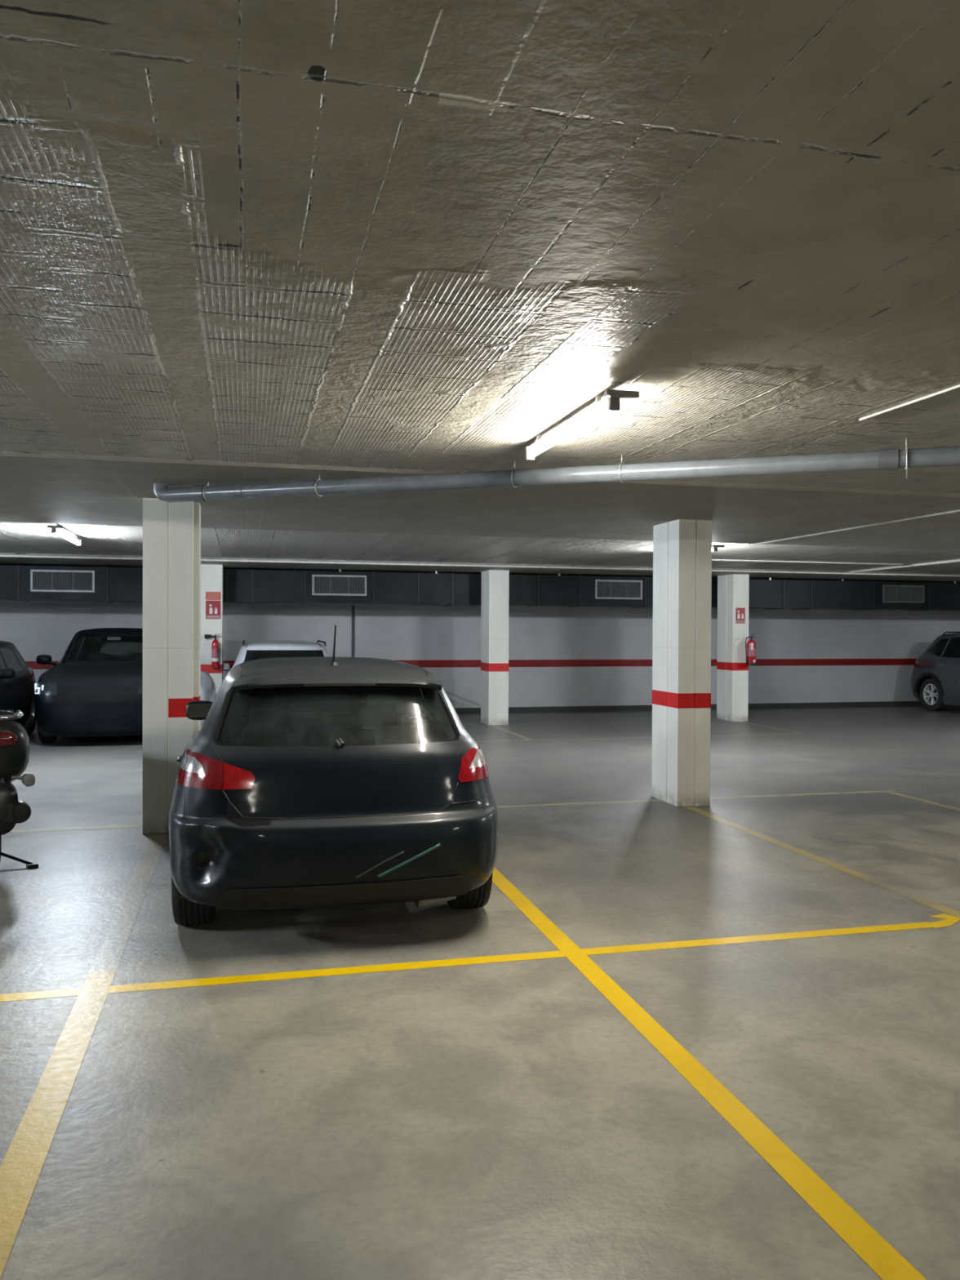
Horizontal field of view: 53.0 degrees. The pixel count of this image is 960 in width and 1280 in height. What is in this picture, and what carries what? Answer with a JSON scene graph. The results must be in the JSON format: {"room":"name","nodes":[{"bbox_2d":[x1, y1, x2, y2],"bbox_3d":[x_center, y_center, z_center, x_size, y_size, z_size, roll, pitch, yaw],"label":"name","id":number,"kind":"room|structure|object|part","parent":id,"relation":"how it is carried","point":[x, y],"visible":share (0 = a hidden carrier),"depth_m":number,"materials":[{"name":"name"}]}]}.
{"room":"parking garage","nodes":[
{"label":"parking garage","id":0,"kind":"room"},
{"bbox_2d":[0,0,959,582],"bbox_3d":[3.235,-1.278,6.796,29.100,0.350,26.300,0,1,-14],"label":"ceiling","id":1,"kind":"structure","parent":0,"point":[248,242],"depth_m":2.86,"materials":[{"name":"grey concrete"}]},
{"bbox_2d":[47,524,80,546],"bbox_3d":[-4.613,-1.182,10.807,0.150,0.113,1.619,0,1,-14],"label":"lamp","id":2,"kind":"object","parent":1,"relation":"attached to","point":[54,528],"visible":1,"depth_m":10.54,"materials":[{"name":"white plastic"}]},
{"bbox_2d":[51,528,56,533],"bbox_3d":[-4.455,-1.155,10.070,0.048,0.074,0.028,0,1,-14],"label":"socket","id":3,"kind":"object","parent":2,"relation":"attached to","point":[53,530],"depth_m":10.06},
{"bbox_2d":[0,564,959,610],"bbox_3d":[0.552,-0.924,17.798,28.300,0.602,0.684,0,1,-14],"label":"wall band","id":4,"kind":"object","parent":1,"relation":"hanging from","point":[17,583],"visible":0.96,"depth_m":17.18,"materials":[{"name":"paint"}]},
{"bbox_2d":[30,569,94,592],"bbox_3d":[-6.787,-0.959,15.668,0.970,0.355,0.022,0,1,-14],"label":"grille","id":5,"kind":"object","parent":4,"relation":"attached to","point":[41,580],"depth_m":15.67,"materials":[{"name":"metal"}]},
{"bbox_2d":[311,574,366,595],"bbox_3d":[-2.439,-0.950,16.728,0.940,0.355,0.022,0,1,-14],"label":"grille","id":6,"kind":"object","parent":4,"relation":"attached to","point":[322,584],"depth_m":16.73,"materials":[{"name":"metal"}]},
{"bbox_2d":[595,579,642,599],"bbox_3d":[2.589,-0.940,17.953,0.930,0.355,0.022,0,1,-14],"label":"grille","id":7,"kind":"object","parent":4,"relation":"attached to","point":[604,588],"depth_m":17.96,"materials":[{"name":"metal"}]},
{"bbox_2d":[882,584,924,603],"bbox_3d":[8.530,-0.927,19.402,0.960,0.355,0.022,0,1,-14],"label":"grille","id":8,"kind":"object","parent":4,"relation":"attached to","point":[891,593],"depth_m":19.40,"materials":[{"name":"metal"}]},
{"bbox_2d":[0,555,959,576],"bbox_3d":[0.964,-1.221,16.114,28.500,0.030,0.032,0,1,-14],"label":"conduit","id":9,"kind":"object","parent":1,"relation":"attached to","point":[15,556],"visible":1,"depth_m":15.77,"materials":[{"name":"white plastic"}]},
{"bbox_2d":[153,436,959,502],"bbox_3d":[0.598,-1.008,5.915,6.298,0.237,0.127,0,1,20],"label":"drain pipe","id":10,"kind":"object","parent":1,"relation":"hanging from","point":[886,459],"visible":0.98,"depth_m":5.86,"materials":[{"name":"grey plastic"}]},
{"bbox_2d":[525,389,639,460],"bbox_3d":[0.459,-1.062,4.798,0.150,0.108,1.339,0,1,-14],"label":"lamp","id":11,"kind":"object","parent":1,"relation":"attached to","point":[612,397],"visible":1,"depth_m":4.54,"materials":[{"name":"white plastic"}]},
{"bbox_2d":[525,446,534,460],"bbox_3d":[0.283,-1.052,5.431,0.048,0.074,0.028,0,1,-14],"label":"socket","id":12,"kind":"object","parent":11,"relation":"attached to","point":[527,448],"depth_m":5.41,"materials":[{"name":"white plastic"}]},
{"bbox_2d":[608,397,620,411],"bbox_3d":[0.584,-1.038,4.197,0.048,0.074,0.028,0,1,-14],"label":"socket","id":13,"kind":"object","parent":11,"relation":"attached to","point":[614,403],"depth_m":4.18,"materials":[{"name":"black plastic"}]},
{"bbox_2d":[711,544,724,551],"bbox_3d":[2.796,-1.166,12.588,0.150,0.113,1.369,0,1,-14],"label":"lamp","id":14,"kind":"object","parent":1,"relation":"attached to","point":[714,546],"visible":0.34,"depth_m":11.94,"materials":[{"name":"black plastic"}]},
{"bbox_2d":[711,559,902,564],"bbox_3d":[4.921,-1.225,15.082,3.900,0.023,0.024,0,1,-14],"label":"conduit","id":15,"kind":"object","parent":1,"relation":"attached to","point":[712,559],"visible":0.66,"depth_m":15.12,"materials":[{"name":"white plastic"}]},
{"bbox_2d":[749,509,959,546],"bbox_3d":[3.734,-1.115,9.542,0.020,0.019,4.105,0,1,-14],"label":"conduit","id":16,"kind":"object","parent":1,"relation":"attached to","point":[957,510],"visible":1,"depth_m":9.43,"materials":[{"name":"white plastic"}]},
{"bbox_2d":[848,559,959,573],"bbox_3d":[7.046,-1.213,15.590,0.040,0.038,3.787,0,1,-10],"label":"conduit","id":17,"kind":"object","parent":1,"relation":"attached to","point":[955,560],"visible":1,"depth_m":15.78,"materials":[{"name":"white plastic"}]},
{"bbox_2d":[858,384,959,421],"bbox_3d":[2.234,-1.089,3.492,0.012,0.011,2.750,0,1,-14],"label":"lamp","id":18,"kind":"object","parent":1,"relation":"attached to","point":[958,385],"visible":1,"depth_m":4.45,"materials":[{"name":"white plastic"}]},
{"bbox_2d":[0,705,959,1279],"bbox_3d":[3.222,1.697,6.826,29.100,0.200,26.300,0,1,-14],"label":"floor","id":19,"kind":"structure","parent":0,"point":[500,1120],"depth_m":3.92,"materials":[{"name":"concrete"}]},
{"bbox_2d":[0,640,35,733],"bbox_3d":[-7.592,0.736,13.699,2.050,1.486,4.252,0,1,-14],"label":"parked car","id":20,"kind":"object","parent":19,"relation":"on","point":[17,678],"visible":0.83,"depth_m":14.41,"materials":[{"name":"black metal"}]},
{"bbox_2d":[0,668,15,679],"bbox_3d":[-6.586,0.477,13.312,0.281,0.163,0.145,0,1,-14],"label":"mirror","id":21,"kind":"object","parent":20,"relation":"attached to","point":[5,673],"depth_m":13.28,"materials":[{"name":"black paint"}]},
{"bbox_3d":[-6.742,0.842,13.530,0.272,0.685,1.157,0,1,-14],"label":"door","id":22,"kind":"part","parent":20,"relation":"part of","materials":[{"name":"black paint"}]},
{"bbox_3d":[-6.878,0.823,14.426,0.113,0.704,0.630,0,1,-14],"label":"door","id":23,"kind":"part","parent":20,"relation":"part of","materials":[{"name":"black paint"}]},
{"bbox_2d":[26,667,35,682],"bbox_3d":[-7.199,0.553,15.433,0.161,0.224,0.826,0,1,-27],"label":"tail light","id":24,"kind":"object","parent":20,"relation":"attached to","point":[32,677],"depth_m":15.18,"materials":[{"name":"red plastic"}]},
{"bbox_2d":[0,709,38,868],"bbox_3d":[-3.600,1.009,6.980,0.591,1.110,1.940,0,1,-32],"label":"motorcycle","id":25,"kind":"object","parent":19,"relation":"on","point":[15,748],"visible":1,"depth_m":6.26,"materials":[{"name":"black metal"}]},
{"bbox_2d":[0,731,17,747],"bbox_3d":[-3.148,0.644,6.200,0.320,0.120,0.095,0,1,-32],"label":"tail light","id":26,"kind":"object","parent":25,"relation":"attached to","point":[7,739],"depth_m":6.22,"materials":[{"name":"red plastic"}]},
{"bbox_3d":[-3.205,0.493,6.292,0.412,0.042,0.356,0,1,-32],"label":"grab rail","id":27,"kind":"part","parent":25,"relation":"part of","materials":[{"name":"silver metal"}]},
{"bbox_2d":[8,824,139,832],"bbox_3d":[-4.184,1.553,7.736,2.740,0.001,0.100,0,1,-14],"label":"parking line","id":28,"kind":"object","parent":19,"relation":"on","point":[135,825],"visible":1,"depth_m":7.93,"materials":[{"name":"yellow paint"}]},
{"bbox_2d":[0,832,168,1278],"bbox_3d":[-1.687,1.600,4.110,0.125,0.001,7.550,0,1,-14],"label":"parking line","id":29,"kind":"object","parent":19,"relation":"on","point":[20,1168],"visible":1,"depth_m":3.57,"materials":[{"name":"yellow paint"}]},
{"bbox_2d":[34,627,142,742],"bbox_3d":[-5.796,0.637,15.433,2.150,1.664,4.452,0,1,-14],"label":"parked car","id":30,"kind":"object","parent":19,"relation":"on","point":[86,693],"visible":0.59,"depth_m":13.40,"materials":[{"name":"black metal"}]},
{"bbox_2d":[34,683,44,693],"bbox_3d":[-6.115,0.674,13.373,0.124,0.140,0.316,0,1,-26],"label":"light","id":31,"kind":"object","parent":30,"relation":"attached to","point":[38,687],"depth_m":13.30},
{"bbox_2d":[36,654,56,665],"bbox_3d":[-6.529,0.306,14.498,0.281,0.163,0.145,0,1,-14],"label":"mirror","id":32,"kind":"object","parent":30,"relation":"attached to","point":[42,659],"depth_m":14.45,"materials":[{"name":"black paint"}]},
{"bbox_2d":[40,661,142,680],"bbox_3d":[-5.435,0.442,13.955,1.600,0.230,1.131,0,1,-14],"label":"hood","id":33,"kind":"object","parent":30,"relation":"attached to","point":[68,670],"depth_m":13.84,"materials":[{"name":"black paint"}]},
{"bbox_2d":[106,636,120,639],"bbox_3d":[-5.671,-0.024,14.927,0.200,0.060,0.030,0,1,-14],"label":"mirror","id":34,"kind":"object","parent":30,"relation":"attached to","point":[108,637],"depth_m":14.91,"materials":[{"name":"black plastic"}]},
{"bbox_2d":[142,497,200,834],"bbox_3d":[-2.552,0.209,8.000,0.430,2.700,0.452,0,1,-14],"label":"concrete pillar","id":35,"kind":"structure","parent":19,"relation":"on","point":[171,531],"depth_m":7.78,"materials":[{"name":"white paint"}]},
{"bbox_2d":[200,671,216,728],"bbox_3d":[-3.778,0.974,12.960,0.503,1.060,1.590,0,1,-14],"label":"scooter","id":36,"kind":"object","parent":19,"relation":"on","point":[208,692],"visible":0.21,"depth_m":13.23,"materials":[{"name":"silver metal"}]},
{"bbox_2d":[200,564,222,694],"bbox_3d":[-4.471,0.122,15.880,0.440,2.700,0.535,0,1,-14],"label":"concrete pillar","id":37,"kind":"structure","parent":19,"relation":"on","point":[211,575],"depth_m":15.63,"materials":[{"name":"white paint"}]},
{"bbox_2d":[205,600,220,618],"bbox_3d":[-4.329,-0.490,15.631,0.235,0.300,0.007,0,1,-14],"label":"fire extinguisher sign","id":38,"kind":"object","parent":37,"relation":"attached to","point":[212,607],"visible":1,"depth_m":15.63,"materials":[{"name":"red plastic"}]},
{"bbox_2d":[204,633,222,667],"bbox_3d":[-4.309,0.172,15.571,0.281,0.546,0.144,0,1,-14],"label":"fire extinguisher","id":39,"kind":"object","parent":37,"relation":"attached to","point":[215,645],"visible":1,"depth_m":15.52,"materials":[{"name":"red metal"}]},
{"bbox_2d":[205,591,220,599],"bbox_3d":[-4.328,-0.715,15.629,0.236,0.130,0.005,0,1,-14],"label":"sign","id":40,"kind":"object","parent":37,"relation":"attached to","point":[209,595],"visible":1,"depth_m":15.63,"materials":[{"name":"red plastic"}]},
{"bbox_2d":[222,640,329,680],"bbox_3d":[-3.287,0.737,15.905,2.050,1.479,4.252,0,1,-14],"label":"parked car","id":41,"kind":"object","parent":19,"relation":"on","point":[260,649],"visible":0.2,"depth_m":14.80,"materials":[{"name":"white metal"}]},
{"bbox_2d":[222,663,229,669],"bbox_3d":[-4.306,0.448,16.205,0.164,0.102,0.004,0,1,-14],"label":"mirror glass","id":42,"kind":"object","parent":41,"relation":"on","point":[225,666],"depth_m":16.21,"materials":[{"name":"silver metal"}]},
{"bbox_2d":[222,662,231,671],"bbox_3d":[-4.290,0.458,16.286,0.281,0.163,0.145,0,1,-14],"label":"mirror","id":43,"kind":"object","parent":41,"relation":"attached to","point":[226,666],"depth_m":16.22,"materials":[{"name":"white paint"}]},
{"bbox_3d":[-2.533,0.048,15.331,0.038,0.082,1.659,0,1,-14],"label":"roof rail","id":44,"kind":"part","parent":41,"relation":"part of","materials":[{"name":"black plastic"}]},
{"bbox_2d":[168,625,498,925],"bbox_3d":[-1.134,0.737,6.911,1.962,1.676,4.251,0,1,-12],"label":"hatchback car","id":45,"kind":"object","parent":19,"relation":"on","point":[304,782],"visible":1,"depth_m":4.99,"materials":[{"name":"black metal"}]},
{"bbox_3d":[-1.815,0.724,5.860,0.052,0.022,0.188,0,1,-12],"label":"door handle","id":46,"kind":"part","parent":45,"relation":"part of","materials":[{"name":"black paint"}]},
{"bbox_2d":[185,700,212,719],"bbox_3d":[-2.076,0.538,7.288,0.281,0.163,0.145,0,1,-12],"label":"mirror","id":47,"kind":"object","parent":45,"relation":"attached to","point":[197,709],"depth_m":7.21,"materials":[{"name":"black plastic"}]},
{"bbox_2d":[176,749,222,789],"bbox_3d":[-1.470,0.670,4.996,0.118,0.169,0.439,0,1,-44],"label":"tail light","id":48,"kind":"object","parent":45,"relation":"attached to","point":[199,769],"depth_m":4.93,"materials":[{"name":"red plastic"}]},
{"bbox_2d":[188,703,211,717],"bbox_3d":[-2.095,0.528,7.207,0.164,0.102,0.004,0,1,-12],"label":"mirror glass","id":49,"kind":"object","parent":45,"relation":"on","point":[195,710],"depth_m":7.20,"materials":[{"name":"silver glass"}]},
{"bbox_2d":[304,683,375,685],"bbox_3d":[-0.754,0.240,5.188,0.380,0.012,0.018,0,1,-12],"label":"brake light","id":50,"kind":"object","parent":45,"relation":"on","point":[305,684],"depth_m":5.18,"materials":[{"name":"red plastic"}]},
{"bbox_3d":[-0.460,0.931,7.437,0.300,0.685,1.155,0,1,-12],"label":"door","id":51,"kind":"part","parent":45,"relation":"part of","materials":[{"name":"black paint"}]},
{"bbox_3d":[-0.182,0.932,6.574,0.128,0.704,0.630,0,1,-12],"label":"door","id":52,"kind":"part","parent":45,"relation":"part of","materials":[{"name":"black paint"}]},
{"bbox_2d":[457,742,488,782],"bbox_3d":[-0.018,0.674,5.319,0.105,0.169,0.425,0,1,15],"label":"tail light","id":53,"kind":"object","parent":45,"relation":"attached to","point":[472,762],"depth_m":5.22,"materials":[{"name":"red plastic"}]},
{"bbox_2d":[0,921,933,1001],"bbox_3d":[-0.830,1.599,4.615,6.980,0.001,0.095,0,1,-14],"label":"parking line","id":54,"kind":"object","parent":19,"relation":"on","point":[404,966],"visible":1,"depth_m":4.77,"materials":[{"name":"yellow paint"}]},
{"bbox_2d":[480,569,509,725],"bbox_3d":[0.260,0.131,17.059,0.360,2.700,0.585,0,1,-14],"label":"concrete pillar","id":55,"kind":"structure","parent":19,"relation":"on","point":[495,583],"depth_m":16.79,"materials":[{"name":"white paint"}]},
{"bbox_2d":[491,724,530,739],"bbox_3d":[0.479,1.495,15.651,0.090,0.001,2.250,0,1,-14],"label":"parking line","id":56,"kind":"object","parent":19,"relation":"on","point":[494,726],"visible":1,"depth_m":15.55,"materials":[{"name":"yellow paint"}]},
{"bbox_2d":[475,733,803,742],"bbox_3d":[0.490,1.507,14.444,9.800,0.001,0.080,0,1,-14],"label":"parking line","id":57,"kind":"object","parent":19,"relation":"on","point":[799,733],"visible":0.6,"depth_m":14.79,"materials":[{"name":"yellow paint"}]},
{"bbox_2d":[651,519,711,806],"bbox_3d":[1.954,0.215,9.367,0.340,2.700,0.595,0,1,-14],"label":"concrete pillar","id":58,"kind":"structure","parent":19,"relation":"on","point":[682,548],"depth_m":9.10,"materials":[{"name":"white concrete"}]},
{"bbox_2d":[496,790,895,808],"bbox_3d":[2.088,1.564,9.471,4.550,0.001,0.100,0,1,-14],"label":"parking line","id":59,"kind":"object","parent":19,"relation":"on","point":[879,791],"visible":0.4,"depth_m":9.49,"materials":[{"name":"yellow paint"}]},
{"bbox_2d":[492,866,926,1279],"bbox_3d":[0.551,1.605,4.630,0.110,0.001,7.500,0,1,-14],"label":"parking line","id":60,"kind":"object","parent":19,"relation":"on","point":[885,1260],"visible":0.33,"depth_m":3.25,"materials":[{"name":"yellow paint"}]},
{"bbox_2d":[716,573,749,721],"bbox_3d":[4.716,0.142,17.981,0.325,2.700,0.605,0,1,-14],"label":"concrete pillar","id":61,"kind":"structure","parent":19,"relation":"on","point":[732,670],"depth_m":17.72,"materials":[{"name":"white concrete"}]},
{"bbox_2d":[735,608,745,623],"bbox_3d":[4.781,-0.447,17.677,0.185,0.285,0.007,0,1,-14],"label":"fire extinguisher sign","id":62,"kind":"object","parent":61,"relation":"attached to","point":[740,612],"visible":1,"depth_m":17.68,"materials":[{"name":"red plastic"}]},
{"bbox_2d":[745,633,755,665],"bbox_3d":[4.950,0.175,17.600,0.177,0.578,0.235,0,1,21],"label":"fire extinguisher","id":63,"kind":"object","parent":61,"relation":"attached to","point":[750,647],"visible":1,"depth_m":17.54,"materials":[{"name":"red metal"}]},
{"bbox_2d":[739,721,801,733],"bbox_3d":[4.996,1.505,16.649,0.080,0.001,2.050,0,1,-14],"label":"parking line","id":64,"kind":"object","parent":19,"relation":"on","point":[740,722],"visible":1,"depth_m":16.54,"materials":[{"name":"yellow paint"}]},
{"bbox_2d":[685,806,959,917],"bbox_3d":[2.386,1.587,7.300,0.100,0.001,3.580,0,1,-14],"label":"parking line","id":65,"kind":"object","parent":19,"relation":"on","point":[917,898],"visible":1,"depth_m":6.75,"materials":[{"name":"yellow paint"}]},
{"bbox_2d":[888,791,959,810],"bbox_3d":[4.513,1.582,8.750,0.080,0.001,2.430,0,1,-14],"label":"parking line","id":66,"kind":"object","parent":19,"relation":"on","point":[892,793],"visible":1,"depth_m":9.41,"materials":[{"name":"yellow paint"}]},
{"bbox_2d":[911,631,959,711],"bbox_3d":[10.643,0.670,19.121,2.150,1.673,4.452,0,1,-14],"label":"parked car","id":67,"kind":"object","parent":19,"relation":"on","point":[935,674],"visible":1,"depth_m":20.05,"materials":[{"name":"grey metal"}]},
{"bbox_2d":[914,659,936,668],"bbox_3d":[9.451,0.507,20.547,0.192,0.158,0.961,0,1,4],"label":"tail light","id":68,"kind":"object","parent":67,"relation":"attached to","point":[919,664],"depth_m":20.36,"materials":[{"name":"red plastic"}]},
{"bbox_3d":[9.647,0.726,19.472,0.094,0.707,0.650,0,1,-14],"label":"door","id":69,"kind":"part","parent":67,"relation":"part of","materials":[{"name":"grey paint"}]},
{"bbox_2d":[928,914,959,928],"bbox_3d":[2.627,1.606,5.506,0.153,0.001,0.320,1,1,44],"label":"parking line","id":70,"kind":"object","parent":19,"relation":"on","point":[949,920],"visible":1,"depth_m":5.50,"materials":[{"name":"yellow paint"}]},
{"bbox_2d":[0,600,959,707],"bbox_3d":[0.162,0.107,19.392,28.500,2.700,0.200,0,1,-14],"label":"wall","id":71,"kind":"structure","parent":0,"point":[35,628],"depth_m":19.64,"materials":[{"name":"white paint"}]},
{"bbox_2d":[351,604,354,657],"bbox_3d":[-2.453,0.338,18.634,0.046,2.030,0.048,0,1,-14],"label":"conduit","id":72,"kind":"object","parent":71,"relation":"attached to","point":[353,606],"visible":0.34,"depth_m":18.61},
{"bbox_2d":[25,658,916,669],"bbox_3d":[0.184,0.471,19.297,28.500,0.145,0.004,0,1,-14],"label":"wall stripe","id":73,"kind":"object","parent":71,"relation":"attached to","point":[759,662],"depth_m":19.92,"materials":[{"name":"red paint"}]},
{"bbox_2d":[453,701,949,713],"bbox_3d":[0.182,1.406,19.298,28.500,0.105,0.020,0,1,-14],"label":"baseboard","id":74,"kind":"structure","parent":71,"relation":"attached to","point":[611,708],"depth_m":20.11,"materials":[{"name":"paint"}]}
]}

